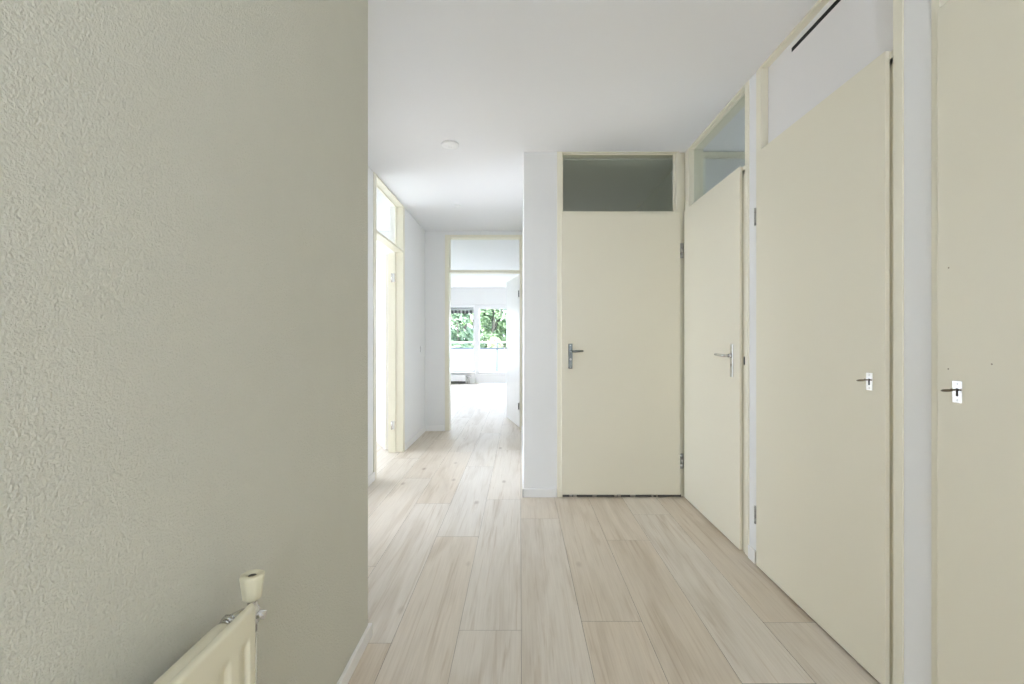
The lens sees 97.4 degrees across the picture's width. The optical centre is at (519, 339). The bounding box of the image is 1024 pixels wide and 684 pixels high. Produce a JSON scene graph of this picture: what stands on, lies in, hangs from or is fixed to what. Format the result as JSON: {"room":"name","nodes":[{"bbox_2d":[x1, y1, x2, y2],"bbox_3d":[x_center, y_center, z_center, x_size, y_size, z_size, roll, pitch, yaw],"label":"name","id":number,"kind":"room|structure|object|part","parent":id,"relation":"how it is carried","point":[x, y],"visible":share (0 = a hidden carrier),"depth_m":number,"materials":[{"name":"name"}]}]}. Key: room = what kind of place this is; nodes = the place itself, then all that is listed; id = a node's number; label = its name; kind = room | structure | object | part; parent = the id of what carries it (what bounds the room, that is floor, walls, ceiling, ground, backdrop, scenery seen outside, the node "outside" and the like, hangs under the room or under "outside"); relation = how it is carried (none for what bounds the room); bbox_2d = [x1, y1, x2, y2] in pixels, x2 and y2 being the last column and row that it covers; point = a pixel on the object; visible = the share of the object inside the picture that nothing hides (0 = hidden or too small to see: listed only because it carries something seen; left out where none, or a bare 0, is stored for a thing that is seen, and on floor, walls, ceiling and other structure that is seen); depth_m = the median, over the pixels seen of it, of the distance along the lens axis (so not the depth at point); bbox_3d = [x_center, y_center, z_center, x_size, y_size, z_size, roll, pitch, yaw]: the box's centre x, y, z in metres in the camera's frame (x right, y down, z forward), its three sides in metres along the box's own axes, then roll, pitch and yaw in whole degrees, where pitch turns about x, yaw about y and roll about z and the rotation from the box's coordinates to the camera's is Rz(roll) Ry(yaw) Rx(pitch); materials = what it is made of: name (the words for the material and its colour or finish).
{"room":"apartment hallway","nodes":[
{"label":"apartment hallway","id":0,"kind":"room"},
{"bbox_2d":[0,0,367,683],"bbox_3d":[-0.995,-0.117,0.020,0.780,2.600,3.540,0,0,0],"label":"wall","id":1,"kind":"structure","parent":0,"point":[184,183],"depth_m":0.79,"materials":[{"name":"beige paint"}]},
{"bbox_2d":[153,569,266,683],"bbox_3d":[-0.552,0.824,0.289,0.104,0.706,1.278,0,0,0],"label":"radiator","id":2,"kind":"object","parent":1,"relation":"attached to","point":[227,653],"visible":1,"depth_m":0.79,"materials":[{"name":"beige metal"}]},
{"bbox_3d":[-0.509,0.792,0.253,0.018,0.582,1.206,0,0,0],"label":"panel","id":3,"kind":"part","parent":2,"relation":"part of","materials":[{"name":"beige metal"}]},
{"bbox_3d":[-0.538,0.495,0.905,0.043,0.050,0.043,0,0,22],"label":"valve knob","id":4,"kind":"part","parent":2,"relation":"part of","materials":[{"name":"beige plastic"}]},
{"bbox_2d":[337,426,443,683],"bbox_3d":[-0.913,1.148,2.050,0.644,0.070,7.600,0,0,0],"label":"baseboard","id":5,"kind":"structure","parent":1,"relation":"attached to","point":[345,677],"depth_m":1.71,"materials":[{"name":"white wood"}]},
{"bbox_2d":[368,166,424,476],"bbox_3d":[-1.310,-0.117,3.820,0.150,2.600,4.060,0,0,0],"label":"wall","id":6,"kind":"structure","parent":0,"point":[414,233],"depth_m":5.08,"materials":[{"name":"white paint"}]},
{"bbox_2d":[377,254,387,449],"bbox_3d":[-1.600,0.127,5.197,0.100,2.088,0.860,0,0,-29],"label":"door","id":7,"kind":"structure","parent":6,"relation":"in","point":[382,263],"depth_m":4.91,"materials":[{"name":"white paint"}]},
{"bbox_2d":[373,172,404,478],"bbox_3d":[-1.307,-0.117,4.295,0.156,2.600,1.010,0,0,0],"label":"door frame","id":8,"kind":"structure","parent":6,"relation":"attached to","point":[396,259],"depth_m":4.73,"materials":[{"name":"beige paint"}]},
{"bbox_2d":[377,231,521,430],"bbox_3d":[-1.800,-0.117,5.920,6.400,2.600,0.140,0,0,0],"label":"wall","id":9,"kind":"structure","parent":0,"point":[434,240],"depth_m":5.85,"materials":[{"name":"white paint"}]},
{"bbox_2d":[445,235,521,430],"bbox_3d":[-0.472,-0.092,5.917,1.005,2.550,0.146,0,0,0],"label":"door frame","id":10,"kind":"structure","parent":9,"relation":"attached to","point":[448,238],"depth_m":5.84,"materials":[{"name":"beige paint"}]},
{"bbox_2d":[504,275,519,426],"bbox_3d":[-0.115,0.147,6.427,0.100,2.048,0.879,0,0,-13],"label":"door","id":11,"kind":"structure","parent":9,"relation":"in","point":[512,348],"depth_m":6.37,"materials":[{"name":"white paint"}]},
{"bbox_2d":[451,288,505,383],"bbox_3d":[-1.150,-0.117,9.170,5.100,2.600,6.360,0,0,0],"label":"wall","id":12,"kind":"structure","parent":0,"point":[459,296],"depth_m":12.20,"materials":[{"name":"white paint"}]},
{"bbox_2d":[451,307,473,313],"bbox_3d":[-2.337,-0.807,12.430,2.225,0.260,0.140,0,0,0],"label":"awning","id":13,"kind":"object","parent":12,"relation":"attached to","point":[467,310],"visible":0.32,"depth_m":12.48,"materials":[{"name":"grey"}]},
{"bbox_2d":[451,305,475,372],"bbox_3d":[-2.292,-0.031,12.210,2.175,1.848,0.220,0,0,0],"label":"window","id":14,"kind":"structure","parent":12,"relation":"in","point":[474,306],"depth_m":12.24,"materials":[{"name":"white"}]},
{"bbox_2d":[476,305,505,382],"bbox_3d":[-0.700,0.114,12.265,1.000,2.138,0.110,0,0,0],"label":"door","id":15,"kind":"structure","parent":12,"relation":"in","point":[481,377],"depth_m":12.24,"materials":[{"name":"white"}]},
{"bbox_2d":[522,152,556,488],"bbox_3d":[0.154,-0.117,4.620,0.249,2.600,2.460,0,0,0],"label":"wall","id":16,"kind":"structure","parent":0,"point":[539,224],"depth_m":3.39,"materials":[{"name":"white paint"}]},
{"bbox_2d":[521,426,556,496],"bbox_3d":[0.146,1.151,4.614,0.257,0.065,2.472,0,0,0],"label":"baseboard","id":17,"kind":"structure","parent":16,"relation":"attached to","point":[525,492],"depth_m":3.38,"materials":[{"name":"white wood"}]},
{"bbox_2d":[368,0,817,287],"bbox_3d":[-0.750,-1.511,5.200,8.900,0.212,14.300,0,0,0],"label":"ceiling","id":18,"kind":"structure","parent":0,"point":[502,80],"depth_m":2.61,"materials":[{"name":"white paint"}]},
{"bbox_2d":[441,140,458,148],"bbox_3d":[-0.505,-1.403,3.250,0.124,0.026,0.124,0,0,0],"label":"smoke detector","id":19,"kind":"object","parent":18,"relation":"attached to","point":[448,144],"visible":1,"depth_m":3.22,"materials":[{"name":"white plastic"}]},
{"bbox_2d":[348,383,879,683],"bbox_3d":[-0.750,1.308,5.200,8.900,0.250,14.300,0,0,0],"label":"floor","id":20,"kind":"structure","parent":0,"point":[472,579],"depth_m":2.14,"materials":[{"name":"beige laminate"}]},
{"bbox_2d":[451,375,470,383],"bbox_3d":[-2.205,1.060,12.120,1.790,0.245,0.100,0,0,0],"label":"radiator","id":21,"kind":"object","parent":20,"relation":"on","point":[456,379],"visible":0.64,"depth_m":12.07,"materials":[{"name":"white metal"}]},
{"bbox_3d":[-2.280,1.023,12.120,1.640,0.170,0.100,0,0,0],"label":"casing","id":22,"kind":"part","parent":21,"relation":"part of","materials":[{"name":"white metal"}]},
{"bbox_2d":[563,494,680,496],"bbox_3d":[0.757,1.174,3.439,0.915,0.018,0.101,0,0,0],"label":"threshold","id":23,"kind":"object","parent":20,"relation":"on","point":[680,494],"visible":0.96,"depth_m":3.39,"materials":[{"name":"grey"}]},
{"bbox_2d":[706,159,744,192],"bbox_3d":[2.500,-0.117,2.925,2.200,2.600,1.130,0,0,0],"label":"wall","id":24,"kind":"structure","parent":0,"point":[717,170],"depth_m":3.40,"materials":[{"name":"white paint"}]},
{"bbox_2d":[703,152,744,158],"bbox_3d":[2.430,-1.392,3.389,2.120,0.046,0.021,0,0,0],"label":"trim","id":25,"kind":"structure","parent":24,"relation":"attached to","point":[708,155],"depth_m":3.38,"materials":[{"name":"beige paint"}]},
{"bbox_2d":[636,0,930,683],"bbox_3d":[1.325,-0.117,2.050,0.150,2.600,7.600,0,0,0],"label":"wall","id":26,"kind":"structure","parent":0,"point":[917,13],"depth_m":1.43,"materials":[{"name":"white paint"}]},
{"bbox_2d":[561,214,683,494],"bbox_3d":[0.769,0.106,3.364,0.920,2.106,0.112,0,0,0],"label":"door","id":27,"kind":"structure","parent":26,"relation":"in","point":[620,273],"depth_m":3.37,"materials":[{"name":"beige paint"}]},
{"bbox_3d":[0.377,0.121,3.365,0.031,0.187,0.007,0,0,0],"label":"handle","id":28,"kind":"part","parent":27,"relation":"part of","materials":[{"name":"silver metal"}]},
{"bbox_3d":[0.416,0.085,3.335,0.102,0.023,0.054,0,0,0],"label":"lever","id":29,"kind":"part","parent":27,"relation":"part of","materials":[{"name":"silver metal"}]},
{"bbox_2d":[557,80,748,555],"bbox_3d":[0.815,-0.117,2.971,1.071,2.600,1.038,0,0,0],"label":"door frame","id":30,"kind":"structure","parent":26,"relation":"attached to","point":[694,153],"depth_m":3.31,"materials":[{"name":"beige paint"}]},
{"bbox_2d":[684,167,741,549],"bbox_3d":[1.209,0.102,2.946,0.080,2.147,0.853,0,0,0],"label":"door","id":31,"kind":"structure","parent":26,"relation":"in","point":[713,222],"depth_m":2.84,"materials":[{"name":"beige paint"}]},
{"bbox_3d":[1.196,0.091,2.658,0.054,0.023,0.127,0,0,0],"label":"lever","id":32,"kind":"part","parent":31,"relation":"part of","materials":[{"name":"silver metal"}]},
{"bbox_3d":[1.226,0.118,2.606,0.007,0.191,0.031,0,0,0],"label":"handle","id":33,"kind":"part","parent":31,"relation":"part of","materials":[{"name":"silver metal"}]},
{"bbox_2d":[748,545,755,563],"bbox_3d":[1.244,1.148,0.348,0.012,0.070,4.197,0,0,0],"label":"baseboard","id":34,"kind":"structure","parent":26,"relation":"attached to","point":[751,551],"depth_m":2.40,"materials":[{"name":"white wood"}]},
{"bbox_2d":[754,51,889,683],"bbox_3d":[1.237,0.100,1.945,0.024,2.147,0.862,0,0,0],"label":"door","id":35,"kind":"structure","parent":26,"relation":"in","point":[822,210],"depth_m":1.79,"materials":[{"name":"beige paint"}]},
{"bbox_3d":[1.228,0.146,1.581,0.003,0.062,0.029,0,0,0],"label":"key plate","id":36,"kind":"part","parent":35,"relation":"part of","materials":[{"name":"silver metal"}]},
{"bbox_2d":[756,0,903,683],"bbox_3d":[1.297,-0.117,1.919,0.106,2.600,0.907,0,0,0],"label":"door frame","id":37,"kind":"structure","parent":26,"relation":"attached to","point":[835,40],"depth_m":1.60,"materials":[{"name":"beige paint"}]},
{"bbox_3d":[1.286,-1.186,1.912,0.012,0.434,0.820,0,0,0],"label":"transom panel","id":38,"kind":"part","parent":37,"relation":"part of","materials":[{"name":"white"}]},
{"bbox_2d":[931,0,948,683],"bbox_3d":[1.297,-0.117,0.891,0.106,2.600,0.942,0,0,0],"label":"door frame","id":39,"kind":"structure","parent":26,"relation":"attached to","point":[935,4],"depth_m":1.35,"materials":[{"name":"beige paint"}]},
{"bbox_2d":[937,0,1023,683],"bbox_3d":[1.237,0.100,0.903,0.024,2.147,0.856,0,0,0],"label":"door","id":40,"kind":"structure","parent":26,"relation":"in","point":[980,43],"depth_m":1.20,"materials":[{"name":"beige paint"}]},
{"bbox_2d":[940,388,956,391],"bbox_3d":[1.204,0.140,1.262,0.041,0.009,0.026,0,0,0],"label":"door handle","id":41,"kind":"object","parent":40,"relation":"in","point":[951,389],"visible":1,"depth_m":1.26,"materials":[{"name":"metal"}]},
{"bbox_3d":[1.228,0.146,1.262,0.003,0.062,0.029,0,0,0],"label":"key plate","id":42,"kind":"part","parent":40,"relation":"part of","materials":[{"name":"silver metal"}]},
{"bbox_3d":[-1.100,1.308,13.100,5.800,0.190,1.500,0,0,0],"label":"floor","id":43,"kind":"structure","parent":0,"visible":0},
{"bbox_2d":[451,342,505,371],"bbox_3d":[-1.100,0.633,13.720,5.800,1.160,0.060,0,0,0],"label":"balcony railing","id":44,"kind":"object","parent":43,"relation":"on","point":[491,359],"visible":0.16,"depth_m":13.72,"materials":[{"name":"white"}]},
{"bbox_3d":[-1.775,0.711,13.720,2.100,0.845,0.010,0,0,0],"label":"infill panel","id":45,"kind":"part","parent":44,"relation":"part of","materials":[{"name":"white"}]},
{"bbox_3d":[-1.100,0.261,13.720,5.800,0.045,0.040,0,0,0],"label":"rail","id":46,"kind":"part","parent":44,"relation":"part of","materials":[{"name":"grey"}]},
{"bbox_3d":[-1.100,0.073,13.720,5.800,0.040,0.060,0,0,0],"label":"handrail","id":47,"kind":"part","parent":44,"relation":"part of","materials":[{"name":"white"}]},
{"bbox_3d":[-0.700,0.653,13.720,0.040,1.120,0.040,0,0,0],"label":"post","id":48,"kind":"part","parent":44,"relation":"part of","materials":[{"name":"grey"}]},
{"bbox_3d":[0.375,0.711,13.720,2.100,0.845,0.010,0,0,0],"label":"infill panel","id":49,"kind":"part","parent":44,"relation":"part of","materials":[{"name":"white"}]},
{"label":"outside","id":50,"kind":"structure","parent":0,"visible":0},
{"bbox_3d":[0.000,4.383,42.250,80.000,0.200,55.500,0,0,0],"label":"ground","id":51,"kind":"structure","parent":50,"visible":0},
{"bbox_2d":[451,313,482,347],"bbox_3d":[-2.524,1.140,19.108,1.955,6.295,1.904,0,0,0],"label":"tree","id":52,"kind":"object","parent":51,"relation":"on","point":[460,334],"visible":0.27,"depth_m":18.70,"materials":[{"name":"green plant"}]},
{"bbox_2d":[461,309,502,347],"bbox_3d":[-2.368,0.522,26.640,3.060,7.530,3.125,0,0,0],"label":"tree","id":53,"kind":"object","parent":51,"relation":"on","point":[472,314],"visible":0.06,"depth_m":26.37,"materials":[{"name":"plant"}]},
{"bbox_2d":[470,309,505,347],"bbox_3d":[-1.270,0.755,22.330,2.464,7.066,2.340,0,0,0],"label":"tree","id":54,"kind":"object","parent":51,"relation":"on","point":[495,327],"visible":0.37,"depth_m":22.06,"materials":[{"name":"green plant"}]},
{"bbox_2d":[487,336,503,347],"bbox_3d":[-0.895,2.075,16.849,1.301,4.430,1.295,0,0,21],"label":"tree","id":55,"kind":"object","parent":51,"relation":"on","point":[494,339],"visible":0.1,"depth_m":16.59,"materials":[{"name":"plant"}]}
]}

